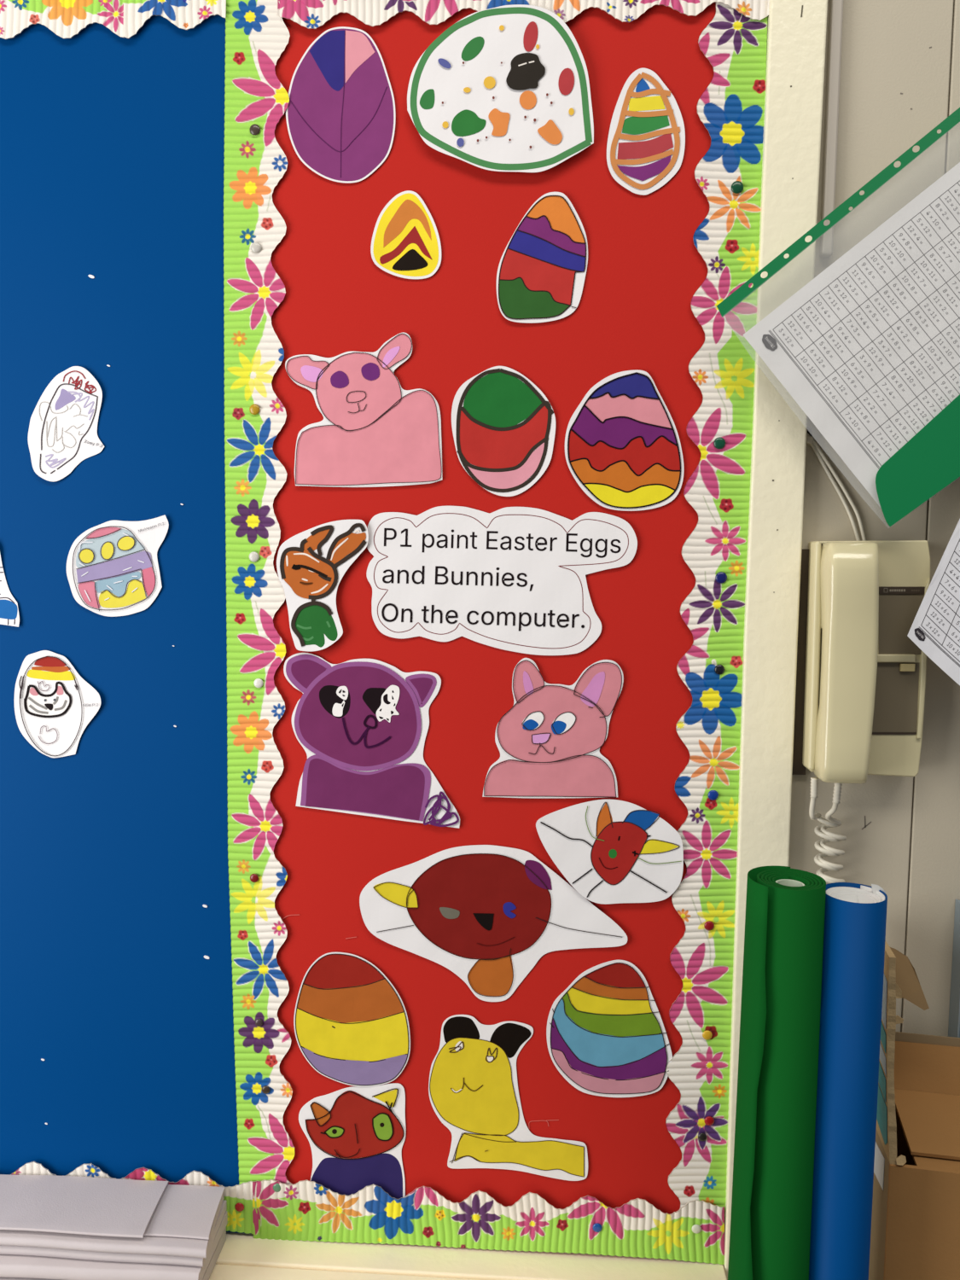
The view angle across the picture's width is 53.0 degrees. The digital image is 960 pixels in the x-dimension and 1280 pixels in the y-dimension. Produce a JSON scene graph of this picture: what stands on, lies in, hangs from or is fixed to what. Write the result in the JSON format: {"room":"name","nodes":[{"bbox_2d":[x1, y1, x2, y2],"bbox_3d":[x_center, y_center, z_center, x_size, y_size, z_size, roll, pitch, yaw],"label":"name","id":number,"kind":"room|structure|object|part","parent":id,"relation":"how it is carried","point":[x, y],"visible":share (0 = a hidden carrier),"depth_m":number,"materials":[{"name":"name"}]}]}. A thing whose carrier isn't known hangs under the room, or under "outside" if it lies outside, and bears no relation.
{"room":"school classroom","nodes":[
{"label":"school classroom","id":0,"kind":"room"},
{"bbox_2d":[226,0,959,1254],"bbox_3d":[0.059,0.116,0.957,3.200,2.600,0.090,1,5,4],"label":"wall","id":1,"kind":"structure","parent":0,"point":[899,80],"depth_m":0.88,"materials":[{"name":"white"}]},
{"bbox_2d":[0,0,260,1234],"bbox_3d":[-0.552,-0.056,0.932,0.678,1.307,0.007,1,5,4],"label":"bulletin board","id":2,"kind":"object","parent":1,"relation":"attached to","point":[117,1046],"depth_m":0.93,"materials":[{"name":"blue paper"}]},
{"bbox_2d":[0,553,19,627],"bbox_3d":[-0.466,-0.057,0.927,0.043,0.088,0.004,1,5,4],"label":"drawing","id":3,"kind":"object","parent":2,"relation":"attached to","point":[9,615],"visible":1,"depth_m":0.93,"materials":[{"name":"white paper"}]},
{"bbox_2d":[14,650,101,757],"bbox_3d":[-0.410,0.063,0.934,0.088,0.106,0.004,1,5,5],"label":"drawing","id":4,"kind":"object","parent":2,"relation":"attached to","point":[54,706],"visible":1,"depth_m":0.94,"materials":[{"name":"white paper"}]},
{"bbox_3d":[-0.531,-0.577,0.885,0.421,0.055,0.004,1,5,4],"label":"border strip","id":5,"kind":"part","parent":2,"relation":"part of","materials":[{"name":"multicoloured paper"}]},
{"bbox_2d":[27,366,104,481],"bbox_3d":[-0.392,-0.204,0.910,0.074,0.108,0.003,1,5,4],"label":"drawing","id":6,"kind":"object","parent":2,"relation":"attached to","point":[62,432],"visible":1,"depth_m":0.91,"materials":[{"name":"white paper"}]},
{"bbox_2d":[66,514,168,616],"bbox_3d":[-0.346,-0.071,0.918,0.101,0.097,0.004,1,5,4],"label":"drawing","id":7,"kind":"object","parent":2,"relation":"attached to","point":[113,570],"visible":1,"depth_m":0.92,"materials":[{"name":"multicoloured paper"}]},
{"bbox_2d":[79,548,93,563],"bbox_3d":[-0.376,-0.080,0.919,0.014,0.014,0.001,1,5,4],"label":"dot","id":8,"kind":"object","parent":7,"relation":"on","point":[86,555],"depth_m":0.92,"materials":[{"name":"yellow paper"}]},
{"bbox_2d":[101,541,113,558],"bbox_3d":[-0.356,-0.085,0.918,0.012,0.016,0.001,1,5,4],"label":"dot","id":9,"kind":"object","parent":7,"relation":"on","point":[107,547],"depth_m":0.92,"materials":[{"name":"yellow paper"}]},
{"bbox_2d":[117,536,133,550],"bbox_3d":[-0.337,-0.092,0.916,0.017,0.013,0.001,1,5,4],"label":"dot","id":10,"kind":"object","parent":7,"relation":"on","point":[124,543],"depth_m":0.92,"materials":[{"name":"yellow paper"}]},
{"bbox_3d":[-0.522,0.560,0.983,0.605,0.067,0.004,1,5,4],"label":"border strip","id":11,"kind":"part","parent":2,"relation":"part of","materials":[{"name":"multicoloured paper"}]},
{"bbox_3d":[-0.276,-0.567,0.868,0.095,0.044,0.004,1,5,4],"label":"border strip","id":12,"kind":"part","parent":2,"relation":"part of","materials":[{"name":"multicoloured paper"}]},
{"bbox_2d":[234,1202,244,1211],"bbox_3d":[-0.241,0.568,0.971,0.010,0.010,0.016,1,5,4],"label":"pin","id":13,"kind":"object","parent":2,"relation":"attached to","point":[239,1207],"visible":1,"depth_m":0.96,"materials":[{"name":"red plastic"}]},
{"bbox_2d":[209,1263,478,1279],"bbox_3d":[-0.434,0.622,0.905,1.438,0.028,0.090,1,5,4],"label":"trim","id":14,"kind":"structure","parent":1,"relation":"attached to","point":[219,1271],"depth_m":0.92,"materials":[{"name":"beige paint"}]},
{"bbox_2d":[0,1227,226,1279],"bbox_3d":[-0.478,0.595,0.933,0.446,0.014,0.091,1,5,4],"label":"paper","id":15,"kind":"object","parent":14,"relation":"on","point":[223,1239],"visible":0.11,"depth_m":0.92,"materials":[{"name":"white paper"}]},
{"bbox_2d":[0,1210,227,1279],"bbox_3d":[-0.478,0.580,0.934,0.447,0.018,0.087,1,5,4],"label":"paper","id":16,"kind":"object","parent":15,"relation":"on","point":[11,1265],"visible":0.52,"depth_m":0.89,"materials":[{"name":"white paper"}]},
{"bbox_2d":[0,1200,226,1267],"bbox_3d":[-0.476,0.567,0.937,0.449,0.015,0.078,1,5,4],"label":"paper","id":17,"kind":"object","parent":16,"relation":"on","point":[4,1249],"visible":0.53,"depth_m":0.89,"materials":[{"name":"white paper"}]},
{"bbox_2d":[0,1193,224,1258],"bbox_3d":[-0.474,0.556,0.934,0.453,0.013,0.081,1,5,4],"label":"paper","id":18,"kind":"object","parent":17,"relation":"on","point":[148,1244],"visible":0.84,"depth_m":0.89,"materials":[{"name":"white paper"}]},
{"bbox_2d":[144,1184,224,1239],"bbox_3d":[-0.475,0.549,0.939,0.451,0.008,0.071,1,5,4],"label":"paper","id":19,"kind":"object","parent":18,"relation":"on","point":[182,1211],"visible":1,"depth_m":0.92,"materials":[{"name":"white paper"}]},
{"bbox_2d":[0,1174,168,1238],"bbox_3d":[-0.504,0.545,0.937,0.392,0.007,0.077,1,5,4],"label":"paper","id":20,"kind":"object","parent":19,"relation":"on","point":[90,1206],"visible":1,"depth_m":0.93,"materials":[{"name":"white paper"}]},
{"bbox_2d":[215,1233,727,1279],"bbox_3d":[-0.655,0.611,0.983,1.787,0.030,0.038,1,5,4],"label":"trim","id":21,"kind":"structure","parent":1,"relation":"attached to","point":[238,1249],"depth_m":0.94,"materials":[{"name":"beige paint"}]},
{"bbox_2d":[252,1179,724,1264],"bbox_3d":[0.005,0.574,0.950,0.468,0.068,0.004,1,5,4],"label":"border strip","id":22,"kind":"object","parent":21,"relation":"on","point":[304,1210],"visible":1,"depth_m":0.95,"materials":[{"name":"multicoloured paper"}]},
{"bbox_2d":[273,1183,280,1192],"bbox_3d":[-0.202,0.546,0.967,0.009,0.009,0.016,1,5,4],"label":"pin","id":23,"kind":"object","parent":22,"relation":"attached to","point":[276,1187],"visible":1,"depth_m":0.96,"materials":[{"name":"green plastic"}]},
{"bbox_2d":[592,1222,602,1232],"bbox_3d":[0.115,0.575,0.949,0.010,0.010,0.017,1,5,4],"label":"pin","id":24,"kind":"object","parent":22,"relation":"attached to","point":[596,1227],"visible":1,"depth_m":0.94,"materials":[{"name":"blue plastic"}]},
{"bbox_2d":[691,1224,701,1233],"bbox_3d":[0.211,0.572,0.942,0.010,0.010,0.017,1,5,4],"label":"pin","id":25,"kind":"object","parent":22,"relation":"attached to","point":[696,1229],"visible":1,"depth_m":0.93,"materials":[{"name":"white plastic"}]},
{"bbox_2d":[223,0,769,1214],"bbox_3d":[0.009,-0.046,0.897,0.504,1.307,0.006,1,5,4],"label":"bulletin board","id":26,"kind":"object","parent":1,"relation":"attached to","point":[645,269],"depth_m":0.90,"materials":[{"name":"red paper"}]},
{"bbox_2d":[249,403,259,414],"bbox_3d":[-0.209,-0.215,0.901,0.010,0.010,0.015,1,5,4],"label":"pin","id":27,"kind":"object","parent":26,"relation":"attached to","point":[254,409],"visible":1,"depth_m":0.89,"materials":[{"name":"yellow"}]},
{"bbox_2d":[249,551,259,562],"bbox_3d":[-0.213,-0.079,0.913,0.010,0.010,0.015,1,5,4],"label":"pin","id":28,"kind":"object","parent":26,"relation":"attached to","point":[253,556],"visible":1,"depth_m":0.91,"materials":[{"name":"grey plastic"}]},
{"bbox_2d":[250,873,258,882],"bbox_3d":[-0.219,0.231,0.941,0.009,0.009,0.015,1,5,4],"label":"pin","id":29,"kind":"object","parent":26,"relation":"attached to","point":[253,877],"visible":1,"depth_m":0.93,"materials":[{"name":"red plastic"}]},
{"bbox_2d":[249,123,260,135],"bbox_3d":[-0.204,-0.464,0.878,0.010,0.010,0.015,1,5,4],"label":"pin","id":30,"kind":"object","parent":26,"relation":"attached to","point":[254,129],"visible":1,"depth_m":0.87,"materials":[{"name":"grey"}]},
{"bbox_2d":[250,242,261,253],"bbox_3d":[-0.205,-0.360,0.887,0.010,0.010,0.015,1,5,4],"label":"pin","id":31,"kind":"object","parent":26,"relation":"attached to","point":[256,247],"visible":1,"depth_m":0.88,"materials":[{"name":"grey plastic"}]},
{"bbox_2d":[253,678,263,687],"bbox_3d":[-0.211,0.041,0.923,0.010,0.010,0.015,1,5,4],"label":"pin","id":32,"kind":"object","parent":26,"relation":"attached to","point":[258,683],"visible":1,"depth_m":0.92,"materials":[{"name":"white plastic"}]},
{"bbox_3d":[-0.210,-0.017,0.914,0.066,1.141,0.003,1,5,5],"label":"border strip","id":33,"kind":"part","parent":26,"relation":"part of","materials":[{"name":"multicoloured paper"}]},
{"bbox_2d":[255,1018,262,1026],"bbox_3d":[-0.218,0.377,0.954,0.008,0.008,0.015,1,5,4],"label":"pin","id":34,"kind":"object","parent":26,"relation":"attached to","point":[258,1022],"visible":1,"depth_m":0.95,"materials":[{"name":"grey"}]},
{"bbox_2d":[261,1085,269,1093],"bbox_3d":[-0.212,0.446,0.959,0.008,0.008,0.015,1,5,4],"label":"pin","id":35,"kind":"object","parent":26,"relation":"attached to","point":[265,1089],"visible":1,"depth_m":0.95,"materials":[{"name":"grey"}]},
{"bbox_2d":[276,519,368,651],"bbox_3d":[-0.148,-0.051,0.904,0.088,0.124,0.003,1,5,4],"label":"drawing","id":36,"kind":"object","parent":26,"relation":"attached to","point":[311,564],"visible":1,"depth_m":0.90,"materials":[{"name":"white paper"}]},
{"bbox_2d":[285,26,395,183],"bbox_3d":[-0.126,-0.482,0.868,0.100,0.135,0.002,1,5,4],"label":"drawing","id":37,"kind":"object","parent":26,"relation":"attached to","point":[340,116],"visible":1,"depth_m":0.87,"materials":[{"name":"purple paper"}]},
{"bbox_2d":[293,952,410,1086],"bbox_3d":[-0.126,0.373,0.944,0.116,0.136,0.003,1,5,4],"label":"drawing","id":38,"kind":"object","parent":26,"relation":"attached to","point":[351,1023],"visible":1,"depth_m":0.94,"materials":[{"name":"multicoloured paper"}]},
{"bbox_2d":[298,1082,406,1198],"bbox_3d":[-0.127,0.502,0.956,0.107,0.132,0.002,1,5,4],"label":"drawing","id":39,"kind":"object","parent":26,"relation":"attached to","point":[356,1135],"visible":1,"depth_m":0.95,"materials":[{"name":"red paper"}]},
{"bbox_2d":[285,332,442,487],"bbox_3d":[-0.108,-0.212,0.890,0.147,0.141,0.004,1,5,4],"label":"drawing","id":40,"kind":"object","parent":26,"relation":"attached to","point":[373,432],"visible":1,"depth_m":0.89,"materials":[{"name":"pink paper"}]},
{"bbox_2d":[283,652,459,828],"bbox_3d":[-0.103,0.096,0.918,0.170,0.166,0.004,1,5,4],"label":"drawing","id":41,"kind":"object","parent":26,"relation":"attached to","point":[361,725],"visible":1,"depth_m":0.92,"materials":[{"name":"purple paper"}]},
{"bbox_2d":[370,190,441,279],"bbox_3d":[-0.067,-0.368,0.875,0.065,0.078,0.002,1,5,3],"label":"drawing","id":42,"kind":"object","parent":26,"relation":"attached to","point":[405,241],"visible":1,"depth_m":0.88,"materials":[{"name":"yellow paper"}]},
{"bbox_2d":[359,844,627,1001],"bbox_3d":[0.012,0.274,0.925,0.258,0.156,0.005,1,5,4],"label":"drawing","id":43,"kind":"object","parent":26,"relation":"attached to","point":[485,914],"visible":1,"depth_m":0.93,"materials":[{"name":"white paper"}]},
{"bbox_2d":[407,4,593,172],"bbox_3d":[0.018,-0.488,0.853,0.167,0.142,0.002,1,5,4],"label":"drawing","id":44,"kind":"object","parent":26,"relation":"attached to","point":[505,88],"visible":1,"depth_m":0.85,"materials":[{"name":"white paper"}]},
{"bbox_2d":[366,506,637,655],"bbox_3d":[0.019,-0.055,0.896,0.252,0.138,0.003,1,5,4],"label":"sign","id":45,"kind":"object","parent":26,"relation":"attached to","point":[510,578],"visible":1,"depth_m":0.90,"materials":[{"name":"white paper"}]},
{"bbox_2d":[451,366,555,496],"bbox_3d":[0.021,-0.192,0.884,0.096,0.118,0.002,1,5,4],"label":"drawing","id":46,"kind":"object","parent":26,"relation":"attached to","point":[503,425],"visible":1,"depth_m":0.88,"materials":[{"name":"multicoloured paper"}]},
{"bbox_2d":[428,1014,587,1181],"bbox_3d":[0.028,0.448,0.941,0.158,0.165,0.002,1,5,4],"label":"drawing","id":47,"kind":"object","parent":26,"relation":"attached to","point":[474,1091],"visible":1,"depth_m":0.94,"materials":[{"name":"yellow paper"}]},
{"bbox_3d":[0.036,-0.561,0.848,0.436,0.038,0.004,1,5,4],"label":"border strip","id":48,"kind":"part","parent":26,"relation":"part of","materials":[{"name":"multicoloured paper"}]},
{"bbox_2d":[496,192,587,323],"bbox_3d":[0.056,-0.345,0.868,0.082,0.114,0.003,1,5,4],"label":"drawing","id":49,"kind":"object","parent":26,"relation":"attached to","point":[541,273],"visible":1,"depth_m":0.87,"materials":[{"name":"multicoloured paper"}]},
{"bbox_2d":[482,657,623,798],"bbox_3d":[0.068,0.084,0.905,0.131,0.134,0.004,1,5,4],"label":"drawing","id":50,"kind":"object","parent":26,"relation":"attached to","point":[549,742],"visible":1,"depth_m":0.91,"materials":[{"name":"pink paper"}]},
{"bbox_2d":[546,960,672,1097],"bbox_3d":[0.125,0.375,0.927,0.121,0.138,0.004,1,5,4],"label":"drawing","id":51,"kind":"object","parent":26,"relation":"attached to","point":[606,1034],"visible":1,"depth_m":0.93,"materials":[{"name":"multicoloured paper"}]},
{"bbox_2d":[535,799,683,904],"bbox_3d":[0.122,0.201,0.908,0.139,0.101,0.004,1,5,3],"label":"drawing","id":52,"kind":"object","parent":26,"relation":"attached to","point":[609,851],"visible":1,"depth_m":0.91,"materials":[{"name":"white paper"}]},
{"bbox_2d":[564,369,683,511],"bbox_3d":[0.132,-0.182,0.878,0.109,0.127,0.003,1,5,4],"label":"drawing","id":53,"kind":"object","parent":26,"relation":"attached to","point":[623,449],"visible":1,"depth_m":0.88,"materials":[{"name":"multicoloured paper"}]},
{"bbox_2d":[606,67,685,195],"bbox_3d":[0.147,-0.451,0.854,0.069,0.108,0.002,1,5,4],"label":"drawing","id":54,"kind":"object","parent":26,"relation":"attached to","point":[645,146],"visible":1,"depth_m":0.85,"materials":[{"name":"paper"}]},
{"bbox_2d":[665,2,767,1221],"bbox_3d":[0.214,0.001,0.888,0.063,1.141,0.003,1,5,3],"label":"border strip","id":55,"kind":"object","parent":1,"relation":"attached to","point":[731,107],"visible":0.98,"depth_m":0.88,"materials":[{"name":"multicoloured paper"}]},
{"bbox_2d":[698,1133,706,1141],"bbox_3d":[0.215,0.480,0.934,0.009,0.009,0.015,1,5,4],"label":"pin","id":56,"kind":"object","parent":55,"relation":"attached to","point":[701,1137],"visible":1,"depth_m":0.93,"materials":[{"name":"black plastic"}]},
{"bbox_2d":[702,1030,712,1040],"bbox_3d":[0.218,0.377,0.925,0.010,0.010,0.015,1,5,4],"label":"pin","id":57,"kind":"object","parent":55,"relation":"attached to","point":[706,1035],"visible":1,"depth_m":0.92,"materials":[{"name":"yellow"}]},
{"bbox_2d":[704,920,714,930],"bbox_3d":[0.217,0.270,0.916,0.010,0.010,0.015,1,5,4],"label":"pin","id":58,"kind":"object","parent":55,"relation":"attached to","point":[709,925],"visible":1,"depth_m":0.91,"materials":[{"name":"red plastic"}]},
{"bbox_2d":[704,1116,714,1125],"bbox_3d":[0.221,0.463,0.933,0.010,0.010,0.015,1,5,4],"label":"pin","id":59,"kind":"object","parent":55,"relation":"attached to","point":[709,1120],"visible":1,"depth_m":0.93,"materials":[{"name":"red plastic"}]},
{"bbox_2d":[707,790,718,800],"bbox_3d":[0.218,0.144,0.905,0.010,0.010,0.015,1,5,4],"label":"pin","id":60,"kind":"object","parent":55,"relation":"attached to","point":[712,794],"visible":1,"depth_m":0.90,"materials":[{"name":"blue plastic"}]},
{"bbox_2d":[713,436,725,448],"bbox_3d":[0.217,-0.179,0.876,0.011,0.011,0.015,1,5,4],"label":"pin","id":61,"kind":"object","parent":55,"relation":"attached to","point":[719,443],"visible":1,"depth_m":0.87,"materials":[{"name":"green plastic"}]},
{"bbox_2d":[714,664,724,674],"bbox_3d":[0.222,0.027,0.894,0.010,0.010,0.015,1,5,4],"label":"pin","id":62,"kind":"object","parent":55,"relation":"attached to","point":[719,669],"visible":1,"depth_m":0.89,"materials":[{"name":"black plastic"}]},
{"bbox_2d":[715,571,727,583],"bbox_3d":[0.221,-0.058,0.887,0.011,0.011,0.015,1,5,4],"label":"pin","id":63,"kind":"object","parent":55,"relation":"attached to","point":[721,577],"visible":1,"depth_m":0.88,"materials":[{"name":"blue plastic"}]},
{"bbox_2d":[731,180,743,193],"bbox_3d":[0.228,-0.401,0.856,0.011,0.011,0.015,1,5,4],"label":"pin","id":64,"kind":"object","parent":55,"relation":"attached to","point":[737,186],"visible":1,"depth_m":0.85,"materials":[{"name":"green plastic"}]},
{"bbox_2d":[722,0,827,1279],"bbox_3d":[0.268,0.123,0.909,0.052,2.600,0.040,1,5,4],"label":"trim","id":65,"kind":"structure","parent":1,"relation":"attached to","point":[796,29],"depth_m":0.87,"materials":[{"name":"beige paint"}]},
{"bbox_2d":[819,0,843,257],"bbox_3d":[0.312,-0.756,0.819,0.010,0.833,0.010,1,5,4],"label":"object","id":66,"kind":"structure","parent":1,"relation":"attached to","point":[835,6],"depth_m":0.84,"materials":[{"name":"beige paint"}]},
{"bbox_2d":[806,426,866,541],"bbox_3d":[0.323,-0.139,0.874,0.063,0.110,0.007,1,5,4],"label":"cable","id":67,"kind":"object","parent":1,"relation":"attached to","point":[810,440],"visible":0.94,"depth_m":0.87,"materials":[{"name":"beige plastic"}]},
{"bbox_2d":[716,107,959,526],"bbox_3d":[0.404,-0.293,0.819,0.398,0.395,0.011,1,5,4],"label":"green folder","id":68,"kind":"object","parent":1,"relation":"attached to","point":[929,462],"visible":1,"depth_m":0.83,"materials":[{"name":"green plastic"}]},
{"bbox_2d":[742,162,959,508],"bbox_3d":[0.392,-0.267,0.825,0.328,0.317,0.003,1,5,4],"label":"worksheet","id":69,"kind":"object","parent":68,"relation":"in","point":[868,349],"visible":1,"depth_m":0.83,"materials":[{"name":"white paper"}]},
{"bbox_2d":[791,540,930,884],"bbox_3d":[0.344,0.083,0.861,0.111,0.343,0.070,1,5,4],"label":"wall telephone","id":70,"kind":"object","parent":1,"relation":"attached to","point":[860,689],"visible":0.87,"depth_m":0.85,"materials":[{"name":"beige plastic"}]},
{"bbox_3d":[0.298,0.021,0.891,0.014,0.210,0.005,1,5,4],"label":"mounting plate","id":71,"kind":"part","parent":70,"relation":"part of","materials":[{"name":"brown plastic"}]},
{"bbox_3d":[0.317,0.195,0.889,0.052,0.115,0.022,-2,6,-27],"label":"coiled cord","id":72,"kind":"part","parent":70,"relation":"part of","materials":[{"name":"beige plastic"}]},
{"bbox_3d":[0.327,0.196,0.882,0.028,0.111,0.045,1,5,4],"label":"coiled cord","id":73,"kind":"part","parent":70,"relation":"part of","materials":[{"name":"beige plastic"}]},
{"bbox_3d":[0.371,0.051,0.864,0.043,0.064,0.003,1,5,4],"label":"panel","id":74,"kind":"part","parent":70,"relation":"part of","materials":[{"name":"brown plastic"}]},
{"bbox_3d":[0.375,-0.014,0.858,0.040,0.055,0.003,1,5,4],"label":"panel","id":75,"kind":"part","parent":70,"relation":"part of","materials":[{"name":"brown plastic"}]},
{"bbox_2d":[907,518,959,685],"bbox_3d":[0.464,-0.041,0.828,0.182,0.272,0.008,1,5,5],"label":"worksheet","id":76,"kind":"object","parent":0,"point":[934,630],"visible":1,"depth_m":0.84,"materials":[{"name":"white paper"}]},
{"bbox_3d":[-0.053,1.569,-0.431,4.400,0.050,3.060,1,5,4],"label":"floor","id":77,"kind":"structure","parent":0,"visible":0},
{"bbox_2d":[727,865,826,1279],"bbox_3d":[0.223,0.808,0.800,0.074,1.253,0.068,1,5,4],"label":"paper roll","id":78,"kind":"object","parent":77,"relation":"on","point":[773,1165],"visible":1,"depth_m":0.74,"materials":[{"name":"green paper"}]},
{"bbox_2d":[808,882,887,1279],"bbox_3d":[0.284,0.812,0.798,0.051,1.247,0.047,1,5,4],"label":"paper roll","id":79,"kind":"object","parent":77,"relation":"on","point":[855,916],"visible":0.98,"depth_m":0.74,"materials":[{"name":"blue paper"}]},
{"bbox_2d":[948,899,959,1037],"bbox_3d":[0.560,0.835,0.938,0.242,1.182,0.020,1,5,4],"label":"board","id":80,"kind":"object","parent":77,"relation":"on","point":[954,1012],"visible":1,"depth_m":0.90,"materials":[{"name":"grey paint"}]},
{"bbox_3d":[0.529,1.093,0.867,0.400,0.679,0.200,1,5,4],"label":"side table","id":81,"kind":"object","parent":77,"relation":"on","visible":0},
{"bbox_2d":[868,941,959,1279],"bbox_3d":[0.523,0.508,0.829,0.366,0.492,0.120,2,5,10],"label":"cardboard box","id":82,"kind":"object","parent":81,"relation":"on","point":[915,1235],"visible":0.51,"depth_m":0.81,"materials":[{"name":"brown cardboard"}]},
{"bbox_3d":[0.351,0.589,0.870,0.004,0.320,0.114,2,5,10],"label":"panel","id":83,"kind":"part","parent":82,"relation":"part of","materials":[{"name":"brown cardboard"}]},
{"bbox_3d":[0.536,0.589,0.892,0.352,0.320,0.004,2,5,10],"label":"panel","id":84,"kind":"part","parent":82,"relation":"part of","materials":[{"name":"brown cardboard"}]},
{"bbox_3d":[0.516,0.599,0.781,0.360,0.320,0.004,2,5,10],"label":"panel","id":85,"kind":"part","parent":82,"relation":"part of","materials":[{"name":"brown cardboard"}]}
]}

